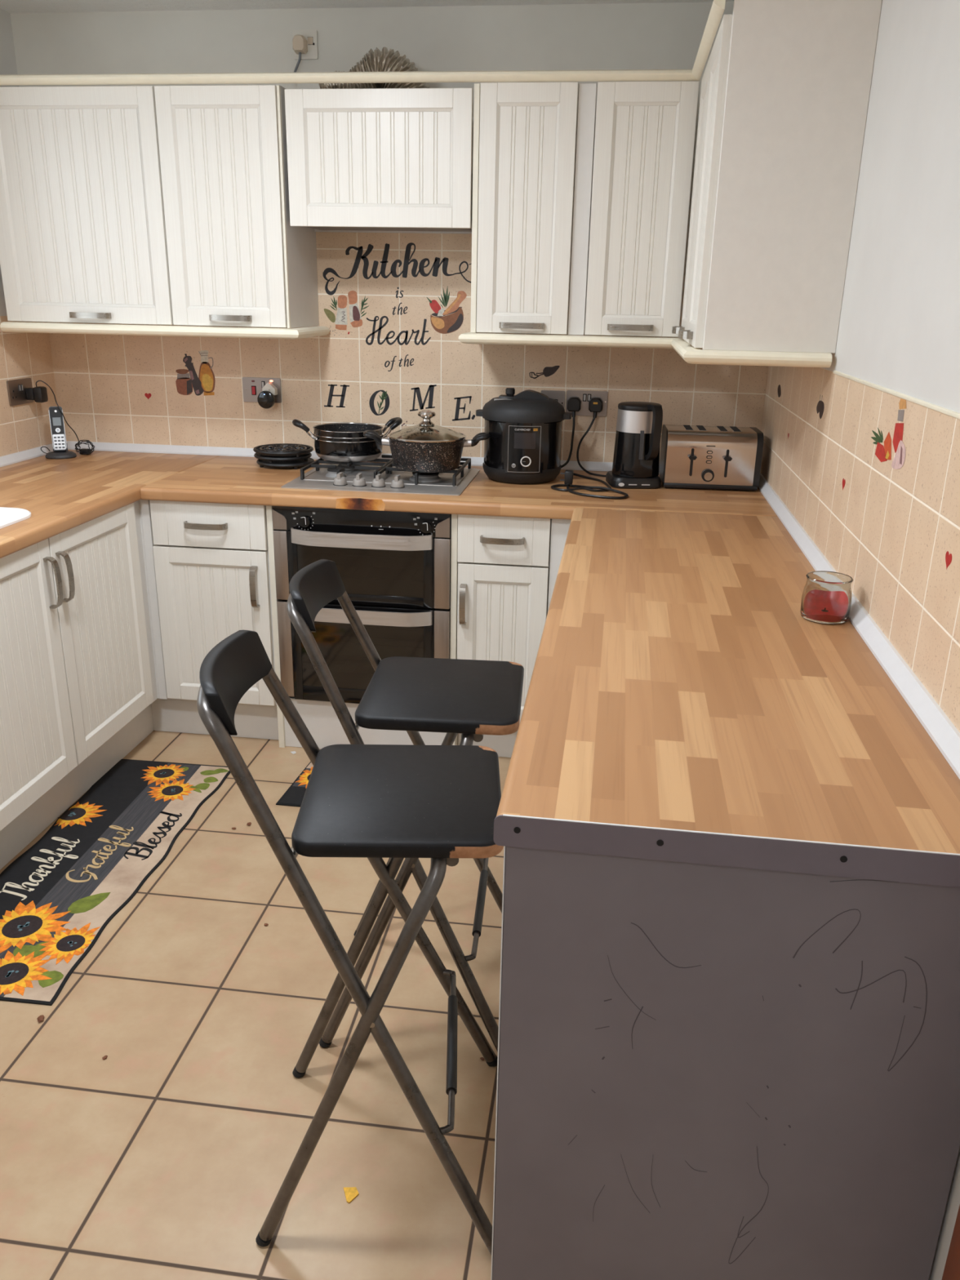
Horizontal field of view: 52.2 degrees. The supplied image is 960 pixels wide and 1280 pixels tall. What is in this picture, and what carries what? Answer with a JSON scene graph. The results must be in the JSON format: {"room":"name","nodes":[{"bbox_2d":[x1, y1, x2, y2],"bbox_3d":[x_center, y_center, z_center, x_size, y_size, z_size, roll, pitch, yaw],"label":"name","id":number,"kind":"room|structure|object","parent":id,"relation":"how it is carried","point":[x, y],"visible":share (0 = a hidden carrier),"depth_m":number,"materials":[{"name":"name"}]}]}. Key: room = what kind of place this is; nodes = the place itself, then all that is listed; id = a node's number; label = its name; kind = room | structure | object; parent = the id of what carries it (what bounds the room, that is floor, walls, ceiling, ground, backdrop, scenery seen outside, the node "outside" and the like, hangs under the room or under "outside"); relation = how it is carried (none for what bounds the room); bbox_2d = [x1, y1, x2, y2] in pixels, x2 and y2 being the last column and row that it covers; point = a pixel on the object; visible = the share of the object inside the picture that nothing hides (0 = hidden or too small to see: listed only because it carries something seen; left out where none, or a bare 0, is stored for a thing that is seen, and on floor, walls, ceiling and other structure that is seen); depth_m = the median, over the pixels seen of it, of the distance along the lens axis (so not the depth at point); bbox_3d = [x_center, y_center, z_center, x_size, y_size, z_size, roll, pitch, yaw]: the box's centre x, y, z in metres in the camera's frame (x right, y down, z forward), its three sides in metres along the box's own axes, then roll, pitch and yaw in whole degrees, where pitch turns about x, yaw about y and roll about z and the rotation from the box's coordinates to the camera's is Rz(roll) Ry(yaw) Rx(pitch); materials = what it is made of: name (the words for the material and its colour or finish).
{"room":"kitchen","nodes":[
{"label":"kitchen","id":0,"kind":"room"},
{"bbox_2d":[0,8,57,456],"bbox_3d":[-2.045,-0.190,1.347,0.121,2.387,5.200,4,20,7],"label":"wall","id":1,"kind":"structure","parent":0,"point":[23,427],"depth_m":3.56,"materials":[{"name":"paint"}]},
{"bbox_2d":[6,377,34,405],"bbox_3d":[-1.668,-0.902,3.560,0.011,0.088,0.146,4,20,7],"label":"double socket","id":2,"kind":"object","parent":1,"relation":"attached to","point":[15,388],"visible":1,"depth_m":3.54,"materials":[{"name":"metal"}]},
{"bbox_2d":[0,443,53,466],"bbox_3d":[-1.791,-0.387,2.764,0.022,0.030,2.348,4,20,7],"label":"trim","id":3,"kind":"structure","parent":1,"relation":"attached to","point":[20,456],"depth_m":3.59,"materials":[{"name":"white plastic"}]},
{"bbox_2d":[25,380,79,447],"bbox_3d":[-1.588,-0.835,3.639,0.162,0.252,0.065,-6,21,-20],"label":"plug adapter","id":4,"kind":"object","parent":1,"relation":"attached to","point":[39,393],"visible":1,"depth_m":3.58,"materials":[{"name":"black plastic"}]},
{"bbox_2d":[0,730,511,1279],"bbox_3d":[-0.595,1.083,1.586,3.094,0.120,5.440,4,20,7],"label":"floor","id":5,"kind":"structure","parent":0,"point":[166,1156],"depth_m":1.96,"materials":[{"name":"tile"}]},
{"bbox_2d":[36,1014,44,1022],"bbox_3d":[-0.951,0.820,2.121,0.015,0.007,0.019,-14,24,-37],"label":"crumb","id":6,"kind":"object","parent":5,"relation":"on","point":[40,1018],"visible":1,"depth_m":2.12,"materials":[{"name":"brown food"}]},
{"bbox_2d":[0,502,153,869],"bbox_3d":[-1.461,0.136,2.757,0.615,0.856,1.400,4,20,7],"label":"base cabinet","id":7,"kind":"object","parent":5,"relation":"on","point":[76,691],"visible":0.91,"depth_m":2.81,"materials":[{"name":"white wood"}]},
{"bbox_2d":[0,449,220,558],"bbox_3d":[-1.483,-0.317,2.690,0.655,0.040,2.445,4,20,7],"label":"countertop","id":8,"kind":"structure","parent":7,"relation":"on","point":[60,495],"depth_m":3.14,"materials":[{"name":"brown wood"}]},
{"bbox_2d":[0,506,31,528],"bbox_3d":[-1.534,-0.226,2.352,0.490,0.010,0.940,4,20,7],"label":"sink","id":9,"kind":"object","parent":8,"relation":"in","point":[8,516],"visible":1,"depth_m":2.69,"materials":[{"name":"white ceramic"}]},
{"bbox_2d":[40,444,76,458],"bbox_3d":[-1.572,-0.707,3.662,0.109,0.046,0.105,14,23,33],"label":"cradle","id":10,"kind":"object","parent":8,"relation":"on","point":[52,455],"visible":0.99,"depth_m":3.63,"materials":[{"name":"grey plastic"}]},
{"bbox_2d":[48,406,66,451],"bbox_3d":[-1.574,-0.786,3.651,0.049,0.163,0.071,-7,21,-21],"label":"cordless phone","id":11,"kind":"object","parent":10,"relation":"in","point":[57,428],"visible":1,"depth_m":3.64,"materials":[{"name":"black plastic"}]},
{"bbox_2d":[75,440,94,454],"bbox_3d":[-1.511,-0.736,3.741,0.082,0.050,0.058,4,20,7],"label":"cable bundle","id":12,"kind":"object","parent":8,"relation":"on","point":[84,451],"visible":0.98,"depth_m":3.74,"materials":[{"name":"black plastic"}]},
{"bbox_2d":[0,759,231,1005],"bbox_3d":[-1.083,0.603,2.733,0.409,0.006,1.169,3,19,6],"label":"floor mat","id":13,"kind":"object","parent":5,"relation":"on","point":[58,897],"visible":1,"depth_m":2.67,"materials":[{"name":"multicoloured fabric"}]},
{"bbox_2d":[0,962,28,985],"bbox_3d":[-1.082,0.768,2.256,0.079,0.001,0.078,3,19,6],"label":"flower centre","id":14,"kind":"object","parent":13,"relation":"on","point":[11,973],"depth_m":2.26,"materials":[{"name":"brown fabric"}]},
{"bbox_2d":[1,915,42,937],"bbox_3d":[-1.132,0.709,2.423,0.093,0.001,0.092,3,19,6],"label":"flower centre","id":15,"kind":"object","parent":13,"relation":"on","point":[12,926],"depth_m":2.42,"materials":[{"name":"brown fabric"}]},
{"bbox_2d":[56,934,84,951],"bbox_3d":[-0.988,0.732,2.365,0.065,0.001,0.065,3,19,6],"label":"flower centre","id":16,"kind":"object","parent":13,"relation":"on","point":[64,943],"depth_m":2.36,"materials":[{"name":"brown fabric"}]},
{"bbox_2d":[60,807,85,820],"bbox_3d":[-1.217,0.524,2.944,0.059,0.001,0.075,3,19,6],"label":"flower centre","id":17,"kind":"object","parent":13,"relation":"on","point":[72,813],"depth_m":2.94,"materials":[{"name":"brown fabric"}]},
{"bbox_2d":[153,768,174,777],"bbox_3d":[-1.034,0.436,3.204,0.065,0.001,0.065,3,19,6],"label":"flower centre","id":18,"kind":"object","parent":13,"relation":"on","point":[157,773],"depth_m":3.20,"materials":[{"name":"brown fabric"}]},
{"bbox_2d":[161,785,182,795],"bbox_3d":[-0.972,0.476,3.095,0.065,0.001,0.065,3,19,6],"label":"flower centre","id":19,"kind":"object","parent":13,"relation":"on","point":[166,789],"depth_m":3.10,"materials":[{"name":"brown fabric"}]},
{"bbox_2d":[149,500,278,739],"bbox_3d":[-0.896,-0.137,3.566,0.483,0.856,0.655,4,20,7],"label":"base cabinet","id":20,"kind":"object","parent":5,"relation":"on","point":[211,562],"visible":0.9,"depth_m":3.25,"materials":[{"name":"white wood"}]},
{"bbox_2d":[133,499,168,703],"bbox_3d":[-1.113,-0.122,3.282,0.056,0.705,0.066,4,20,7],"label":"post","id":21,"kind":"object","parent":20,"relation":"attached to","point":[141,507],"visible":0.53,"depth_m":3.28,"materials":[{"name":"white wood"}]},
{"bbox_2d":[140,455,777,519],"bbox_3d":[-0.045,-0.521,3.350,2.011,0.040,0.702,4,20,7],"label":"countertop","id":22,"kind":"structure","parent":20,"relation":"on","point":[222,479],"depth_m":3.11,"materials":[{"name":"brown wood"}]},
{"bbox_2d":[256,457,314,469],"bbox_3d":[-0.711,-0.650,3.586,0.208,0.021,0.208,0,19,-4],"label":"trivet","id":23,"kind":"object","parent":22,"relation":"on","point":[295,464],"visible":0.68,"depth_m":3.52,"materials":[{"name":"metal"}]},
{"bbox_2d":[253,453,311,462],"bbox_3d":[-0.720,-0.672,3.583,0.208,0.021,0.208,-17,26,-41],"label":"trivet","id":24,"kind":"object","parent":23,"relation":"on","point":[270,459],"visible":0.62,"depth_m":3.51,"materials":[{"name":"metal"}]},
{"bbox_2d":[253,443,313,457],"bbox_3d":[-0.717,-0.691,3.572,0.216,0.021,0.216,-3,20,-12],"label":"trivet","id":25,"kind":"object","parent":24,"relation":"on","point":[278,449],"visible":1,"depth_m":3.53,"materials":[{"name":"metal"}]},
{"bbox_2d":[280,454,479,495],"bbox_3d":[-0.323,-0.577,3.364,0.588,0.046,0.495,4,20,7],"label":"gas hob","id":26,"kind":"object","parent":22,"relation":"in","point":[371,477],"visible":0.72,"depth_m":3.27,"materials":[{"name":"metal"}]},
{"bbox_2d":[292,417,402,462],"bbox_3d":[-0.466,-0.716,3.470,0.362,0.138,0.247,4,20,7],"label":"cooking pot","id":27,"kind":"object","parent":26,"relation":"on","point":[333,442],"visible":0.94,"depth_m":3.39,"materials":[{"name":"metal"}]},
{"bbox_2d":[363,409,489,472],"bbox_3d":[-0.178,-0.673,3.281,0.386,0.191,0.266,-10,22,-29],"label":"cooking pot","id":28,"kind":"object","parent":26,"relation":"on","point":[435,451],"visible":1,"depth_m":3.23,"materials":[{"name":"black metal"}]},
{"bbox_2d":[475,387,571,484],"bbox_3d":[0.147,-0.707,3.365,0.284,0.306,0.284,-15,25,-39],"label":"pressure cooker","id":29,"kind":"object","parent":22,"relation":"on","point":[523,445],"visible":1,"depth_m":3.27,"materials":[{"name":"black plastic"}]},
{"bbox_2d":[551,469,628,499],"bbox_3d":[0.336,-0.542,3.278,0.213,0.062,0.444,-3,20,-12],"label":"lead","id":30,"kind":"object","parent":22,"relation":"on","point":[568,481],"visible":1,"depth_m":3.21,"materials":[{"name":"black plastic"}]},
{"bbox_2d":[605,401,662,488],"bbox_3d":[0.526,-0.657,3.291,0.172,0.276,0.198,0,19,-3],"label":"coffee maker","id":31,"kind":"object","parent":22,"relation":"on","point":[636,457],"visible":1,"depth_m":3.25,"materials":[{"name":"black plastic"}]},
{"bbox_2d":[658,424,764,491],"bbox_3d":[0.782,-0.624,3.336,0.315,0.192,0.241,3,19,5],"label":"toaster","id":32,"kind":"object","parent":22,"relation":"on","point":[692,456],"visible":1,"depth_m":3.25,"materials":[{"name":"silver metal"}]},
{"bbox_2d":[275,761,313,807],"bbox_3d":[-0.298,0.463,3.175,0.620,0.006,0.399,4,20,7],"label":"floor mat","id":33,"kind":"object","parent":5,"relation":"on","point":[294,795],"visible":0.08,"depth_m":3.11,"materials":[{"name":"black fabric"}]},
{"bbox_2d":[196,630,503,1255],"bbox_3d":[-0.186,0.486,1.654,0.480,0.976,0.464,1,19,-1],"label":"bar stool","id":34,"kind":"object","parent":5,"relation":"on","point":[440,803],"visible":0.99,"depth_m":1.53,"materials":[{"name":"metal"}]},
{"bbox_2d":[343,1186,359,1203],"bbox_3d":[-0.226,0.975,1.725,0.023,0.002,0.033,-6,20,-18],"label":"crumb","id":35,"kind":"object","parent":5,"relation":"on","point":[351,1193],"visible":1,"depth_m":1.73,"materials":[{"name":"yellow food"}]},
{"bbox_2d":[266,505,457,748],"bbox_3d":[-0.345,-0.110,3.519,0.620,0.857,0.610,4,20,7],"label":"housing","id":36,"kind":"object","parent":5,"relation":"on","point":[320,718],"visible":0.23,"depth_m":3.35,"materials":[{"name":"white wood"}]},
{"bbox_2d":[271,506,451,703],"bbox_3d":[-0.353,-0.174,3.414,0.577,0.668,0.563,4,20,7],"label":"oven","id":37,"kind":"object","parent":36,"relation":"in","point":[393,568],"visible":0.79,"depth_m":3.15,"materials":[{"name":"metal"}]},
{"bbox_2d":[286,559,524,1052],"bbox_3d":[-0.135,0.341,2.070,0.480,0.976,0.464,2,19,4],"label":"bar stool","id":38,"kind":"object","parent":5,"relation":"on","point":[473,699],"visible":0.72,"depth_m":1.95,"materials":[{"name":"metal"}]},
{"bbox_2d":[457,514,551,757],"bbox_3d":[0.142,-0.073,3.441,0.365,0.856,0.655,4,20,7],"label":"base cabinet","id":39,"kind":"object","parent":5,"relation":"on","point":[504,562],"visible":0.62,"depth_m":3.11,"materials":[{"name":"white wood"}]},
{"bbox_2d":[547,519,570,610],"bbox_3d":[0.258,-0.032,3.102,0.096,0.705,0.098,4,20,7],"label":"post","id":40,"kind":"object","parent":39,"relation":"attached to","point":[559,527],"visible":0.06,"depth_m":3.05,"materials":[{"name":"white wood"}]},
{"bbox_2d":[490,845,959,1279],"bbox_3d":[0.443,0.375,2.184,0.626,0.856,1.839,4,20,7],"label":"end panel","id":41,"kind":"object","parent":5,"relation":"on","point":[705,1072],"visible":0.57,"depth_m":1.29,"materials":[{"name":"grey wood"}]},
{"bbox_2d":[493,507,959,887],"bbox_3d":[0.458,-0.056,2.053,0.623,0.043,1.900,4,20,7],"label":"countertop","id":42,"kind":"structure","parent":41,"relation":"on","point":[682,704],"depth_m":1.46,"materials":[{"name":"brown wood"}]},
{"bbox_2d":[800,570,853,624],"bbox_3d":[0.693,-0.085,1.958,0.095,0.086,0.095,4,20,7],"label":"candle jar","id":43,"kind":"object","parent":42,"relation":"on","point":[827,596],"visible":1,"depth_m":1.93,"materials":[{"name":"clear glass"}]},
{"bbox_2d":[0,0,733,13],"bbox_3d":[-0.549,-1.282,0.754,3.094,0.120,5.440,4,20,7],"label":"ceiling","id":44,"kind":"structure","parent":0,"point":[9,6],"depth_m":3.21,"materials":[{"name":"white paint"}]},
{"bbox_2d":[10,1,768,462],"bbox_3d":[-0.220,-0.968,3.659,3.094,2.387,0.121,4,20,7],"label":"wall","id":45,"kind":"structure","parent":0,"point":[102,381],"depth_m":3.50,"materials":[{"name":"beige tile"}]},
{"bbox_2d":[0,85,175,325],"bbox_3d":[-1.306,-1.469,3.367,0.599,0.718,0.385,4,20,7],"label":"upper cabinet","id":46,"kind":"object","parent":45,"relation":"attached to","point":[83,236],"visible":0.95,"depth_m":3.22,"materials":[{"name":"white wood"}]},
{"bbox_2d":[0,321,329,339],"bbox_3d":[-1.095,-1.099,3.463,1.054,0.034,0.370,4,20,7],"label":"pelmet","id":47,"kind":"object","parent":46,"relation":"attached to","point":[6,326],"visible":1,"depth_m":3.30,"materials":[{"name":"white wood"}]},
{"bbox_2d":[0,0,725,85],"bbox_3d":[-0.563,-1.599,2.646,2.333,0.030,0.761,4,20,7],"label":"crown molding","id":48,"kind":"structure","parent":46,"relation":"on","point":[717,8],"depth_m":2.95,"materials":[{"name":"white wood"}]},
{"bbox_2d":[144,393,151,399],"bbox_3d":[-1.272,-0.934,3.755,0.027,0.025,0.001,4,20,7],"label":"sticker","id":49,"kind":"object","parent":45,"relation":"attached to","point":[148,396],"visible":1,"depth_m":3.75,"materials":[{"name":"red plastic"}]},
{"bbox_2d":[175,350,215,395],"bbox_3d":[-1.078,-1.009,3.701,0.157,0.167,0.001,4,20,7],"label":"sticker","id":50,"kind":"object","parent":45,"relation":"attached to","point":[205,382],"visible":1,"depth_m":3.71,"materials":[{"name":"multicoloured plastic"}]},
{"bbox_2d":[154,84,319,328],"bbox_3d":[-0.808,-1.438,3.307,0.405,0.718,0.385,4,20,7],"label":"upper cabinet","id":51,"kind":"object","parent":45,"relation":"attached to","point":[236,258],"visible":0.98,"depth_m":3.17,"materials":[{"name":"white wood"}]},
{"bbox_2d":[242,377,281,403],"bbox_3d":[-0.821,-0.940,3.683,0.147,0.090,0.011,4,20,7],"label":"switch","id":52,"kind":"object","parent":45,"relation":"attached to","point":[252,387],"visible":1,"depth_m":3.68,"materials":[{"name":"metal"}]},
{"bbox_2d":[251,386,256,395],"bbox_3d":[-0.851,-0.939,3.686,0.018,0.034,0.003,4,20,7],"label":"switch","id":53,"kind":"object","parent":52,"relation":"attached to","point":[253,388],"depth_m":3.68,"materials":[{"name":"red plastic"}]},
{"bbox_2d":[257,382,277,408],"bbox_3d":[-0.794,-0.913,3.657,0.066,0.093,0.056,4,20,7],"label":"air freshener","id":54,"kind":"object","parent":52,"relation":"attached to","point":[266,399],"visible":1,"depth_m":3.64,"materials":[{"name":"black plastic"}]},
{"bbox_2d":[293,29,318,59],"bbox_3d":[-0.585,-1.996,3.283,0.082,0.086,0.008,4,20,7],"label":"socket","id":55,"kind":"object","parent":45,"relation":"attached to","point":[311,35],"visible":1,"depth_m":3.28,"materials":[{"name":"white plastic"}]},
{"bbox_2d":[292,34,307,72],"bbox_3d":[-0.605,-1.940,3.274,0.046,0.148,0.054,4,20,7],"label":"plug","id":56,"kind":"object","parent":55,"relation":"in","point":[300,43],"visible":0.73,"depth_m":3.26,"materials":[{"name":"beige plastic"}]},
{"bbox_2d":[307,36,314,44],"bbox_3d":[-0.565,-2.003,3.275,0.023,0.024,0.002,4,20,7],"label":"switch","id":57,"kind":"object","parent":55,"relation":"attached to","point":[310,39],"depth_m":3.27,"materials":[{"name":"beige plastic"}]},
{"bbox_2d":[324,384,349,407],"bbox_3d":[-0.535,-0.912,3.658,0.100,0.085,0.001,4,20,7],"label":"sticker","id":58,"kind":"object","parent":45,"relation":"attached to","point":[331,388],"depth_m":3.66,"materials":[{"name":"black plastic"}]},
{"bbox_2d":[324,290,368,335],"bbox_3d":[-0.485,-1.185,3.555,0.169,0.157,0.001,4,20,7],"label":"sticker","id":59,"kind":"object","parent":45,"relation":"attached to","point":[341,323],"visible":1,"depth_m":3.55,"materials":[{"name":"multicoloured plastic"}]},
{"bbox_2d":[66,440,659,473],"bbox_3d":[-0.334,-0.686,3.697,2.650,0.030,0.022,4,20,7],"label":"trim","id":60,"kind":"structure","parent":45,"relation":"attached to","point":[106,446],"depth_m":3.78,"materials":[{"name":"white plastic"}]},
{"bbox_2d":[284,88,473,233],"bbox_3d":[-0.302,-1.552,3.208,0.603,0.390,0.338,4,20,7],"label":"upper cabinet","id":61,"kind":"object","parent":45,"relation":"attached to","point":[373,157],"visible":1,"depth_m":3.05,"materials":[{"name":"white wood"}]},
{"bbox_2d":[318,46,429,88],"bbox_3d":[-0.333,-1.733,3.141,0.382,0.291,0.163,4,20,7],"label":"basket","id":62,"kind":"object","parent":61,"relation":"on","point":[385,60],"visible":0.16,"depth_m":3.06,"materials":[{"name":"beige wicker"}]},
{"bbox_2d":[308,173,472,231],"bbox_3d":[-0.301,-1.452,3.250,0.582,0.160,0.288,4,20,7],"label":"hood","id":63,"kind":"object","parent":61,"relation":"attached to","point":[316,228],"visible":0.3,"depth_m":3.29,"materials":[{"name":"metal"}]},
{"bbox_2d":[368,390,389,415],"bbox_3d":[-0.374,-0.883,3.646,0.078,0.093,0.001,4,20,7],"label":"sticker","id":64,"kind":"object","parent":45,"relation":"attached to","point":[384,395],"depth_m":3.65,"materials":[{"name":"black plastic"}]},
{"bbox_2d":[322,242,471,295],"bbox_3d":[-0.297,-1.317,3.483,0.540,0.180,0.001,4,20,7],"label":"sticker","id":65,"kind":"object","parent":45,"relation":"attached to","point":[436,265],"depth_m":3.48,"materials":[{"name":"black plastic"}]},
{"bbox_2d":[365,315,431,345],"bbox_3d":[-0.297,-1.120,3.552,0.242,0.103,0.001,4,20,7],"label":"sticker","id":66,"kind":"object","parent":45,"relation":"attached to","point":[380,326],"depth_m":3.56,"materials":[{"name":"black plastic"}]},
{"bbox_2d":[384,354,413,371],"bbox_3d":[-0.296,-1.015,3.589,0.111,0.062,0.001,4,20,7],"label":"sticker","id":67,"kind":"object","parent":45,"relation":"attached to","point":[405,360],"depth_m":3.59,"materials":[{"name":"black plastic"}]},
{"bbox_2d":[395,287,403,297],"bbox_3d":[-0.288,-1.244,3.508,0.031,0.037,0.001,4,20,7],"label":"sticker","id":68,"kind":"object","parent":45,"relation":"attached to","point":[397,291],"depth_m":3.51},
{"bbox_2d":[392,302,407,315],"bbox_3d":[-0.288,-1.192,3.526,0.056,0.044,0.001,4,20,7],"label":"sticker","id":69,"kind":"object","parent":45,"relation":"attached to","point":[394,308],"depth_m":3.53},
{"bbox_2d":[409,384,436,411],"bbox_3d":[-0.211,-0.894,3.619,0.101,0.099,0.001,4,20,7],"label":"sticker","id":70,"kind":"object","parent":45,"relation":"attached to","point":[431,388],"depth_m":3.62,"materials":[{"name":"black plastic"}]},
{"bbox_2d":[426,288,466,333],"bbox_3d":[-0.120,-1.181,3.505,0.145,0.162,0.001,4,20,7],"label":"sticker","id":71,"kind":"object","parent":45,"relation":"attached to","point":[451,322],"visible":1,"depth_m":3.51,"materials":[{"name":"multicoloured plastic"}]},
{"bbox_2d":[452,395,475,421],"bbox_3d":[-0.059,-0.853,3.611,0.087,0.093,0.001,4,20,7],"label":"sticker","id":72,"kind":"object","parent":45,"relation":"attached to","point":[458,402],"depth_m":3.61,"materials":[{"name":"black plastic"}]},
{"bbox_2d":[470,81,596,335],"bbox_3d":[0.177,-1.377,3.189,0.368,0.718,0.385,4,20,7],"label":"upper cabinet","id":73,"kind":"object","parent":45,"relation":"attached to","point":[525,134],"depth_m":3.04,"materials":[{"name":"white wood"}]},
{"bbox_2d":[528,365,559,378],"bbox_3d":[0.232,-0.966,3.531,0.109,0.049,0.001,4,20,7],"label":"sticker","id":74,"kind":"object","parent":45,"relation":"attached to","point":[548,371],"visible":1,"depth_m":3.53,"materials":[{"name":"black plastic"}]},
{"bbox_2d":[541,390,564,407],"bbox_3d":[0.263,-0.861,3.558,0.087,0.087,0.011,4,20,7],"label":"wall switch","id":75,"kind":"object","parent":45,"relation":"attached to","point":[559,396],"visible":0.27,"depth_m":3.55,"materials":[{"name":"metal"}]},
{"bbox_2d":[565,390,608,416],"bbox_3d":[0.386,-0.856,3.542,0.148,0.088,0.011,4,20,7],"label":"double socket","id":76,"kind":"object","parent":45,"relation":"attached to","point":[584,396],"visible":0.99,"depth_m":3.54,"materials":[{"name":"metal"}]},
{"bbox_2d":[560,396,581,468],"bbox_3d":[0.319,-0.746,3.527,0.053,0.247,0.130,9,21,21],"label":"plug","id":77,"kind":"object","parent":76,"relation":"in","point":[574,403],"visible":0.85,"depth_m":3.52,"materials":[{"name":"black plastic"}]},
{"bbox_2d":[582,394,586,401],"bbox_3d":[0.378,-0.875,3.535,0.013,0.026,0.003,4,20,7],"label":"switch","id":78,"kind":"object","parent":76,"relation":"attached to","point":[584,396],"depth_m":3.53,"materials":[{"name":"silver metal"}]},
{"bbox_2d":[586,394,591,401],"bbox_3d":[0.394,-0.874,3.533,0.013,0.026,0.003,4,20,7],"label":"switch","id":79,"kind":"object","parent":76,"relation":"attached to","point":[588,396],"depth_m":3.53,"materials":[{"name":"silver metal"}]},
{"bbox_2d":[576,396,605,476],"bbox_3d":[0.403,-0.721,3.478,0.100,0.258,0.206,-1,20,-7],"label":"plug","id":80,"kind":"object","parent":76,"relation":"in","point":[595,404],"visible":0.91,"depth_m":3.51,"materials":[{"name":"black plastic"}]},
{"bbox_2d":[584,80,699,337],"bbox_3d":[0.510,-1.357,3.149,0.300,0.718,0.385,4,20,7],"label":"upper cabinet","id":81,"kind":"object","parent":45,"relation":"attached to","point":[645,134],"visible":0.99,"depth_m":3.00,"materials":[{"name":"white wood"}]},
{"bbox_2d":[760,0,959,1279],"bbox_3d":[0.700,-0.021,1.017,0.124,2.387,5.200,4,20,7],"label":"wall","id":82,"kind":"structure","parent":0,"point":[890,530],"depth_m":1.82,"materials":[{"name":"paint"}]},
{"bbox_2d":[671,0,882,353],"bbox_3d":[0.734,-1.184,2.597,0.364,0.769,0.734,4,20,7],"label":"upper cabinet","id":83,"kind":"object","parent":82,"relation":"attached to","point":[786,84],"visible":1,"depth_m":2.26,"materials":[{"name":"white wood"}]},
{"bbox_2d":[458,332,831,367],"bbox_3d":[0.434,-0.885,2.939,0.565,0.034,1.518,-12,23,-32],"label":"pelmet","id":84,"kind":"object","parent":83,"relation":"attached to","point":[691,354],"visible":0.92,"depth_m":3.02,"materials":[{"name":"white wood"}]},
{"bbox_2d":[777,384,781,397],"bbox_3d":[0.963,-0.801,3.152,0.001,0.039,0.079,4,20,7],"label":"sticker","id":85,"kind":"object","parent":82,"relation":"attached to","point":[779,386],"visible":1,"depth_m":3.15,"materials":[{"name":"black plastic"}]},
{"bbox_2d":[816,395,824,418],"bbox_3d":[0.865,-0.593,2.489,0.001,0.058,0.097,4,20,7],"label":"sticker","id":86,"kind":"object","parent":82,"relation":"attached to","point":[820,408],"visible":1,"depth_m":2.48,"materials":[{"name":"black plastic"}]},
{"bbox_2d":[842,478,845,489],"bbox_3d":[0.810,-0.346,2.183,0.001,0.027,0.030,4,20,7],"label":"sticker","id":87,"kind":"object","parent":82,"relation":"attached to","point":[843,479],"visible":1,"depth_m":2.18,"materials":[{"name":"red plastic"}]},
{"bbox_2d":[756,472,959,779],"bbox_3d":[0.807,-0.181,2.324,0.023,0.030,2.618,4,20,7],"label":"trim","id":88,"kind":"structure","parent":82,"relation":"attached to","point":[934,720],"depth_m":1.69,"materials":[{"name":"white plastic"}]},
{"bbox_2d":[871,398,906,469],"bbox_3d":[0.769,-0.393,1.839,0.001,0.126,0.260,4,20,7],"label":"sticker","id":89,"kind":"object","parent":82,"relation":"attached to","point":[882,453],"visible":1,"depth_m":1.79,"materials":[{"name":"red plastic"}]},
{"bbox_2d":[892,398,906,453],"bbox_3d":[0.760,-0.387,1.774,0.001,0.096,0.063,4,20,7],"label":"bottle","id":90,"kind":"object","parent":89,"relation":"on","point":[898,444],"depth_m":1.77,"materials":[{"name":"red plastic"}]},
{"bbox_2d":[945,551,951,569],"bbox_3d":[0.705,-0.119,1.476,0.001,0.027,0.030,4,20,7],"label":"sticker","id":91,"kind":"object","parent":82,"relation":"attached to","point":[948,557],"visible":1,"depth_m":1.48,"materials":[{"name":"red plastic"}]},
{"bbox_2d":[942,1204,959,1279],"bbox_3d":[0.615,0.161,0.989,0.022,2.060,0.085,4,20,7],"label":"trim","id":92,"kind":"structure","parent":82,"relation":"attached to","point":[952,1268],"depth_m":1.23,"materials":[{"name":"brown wood"}]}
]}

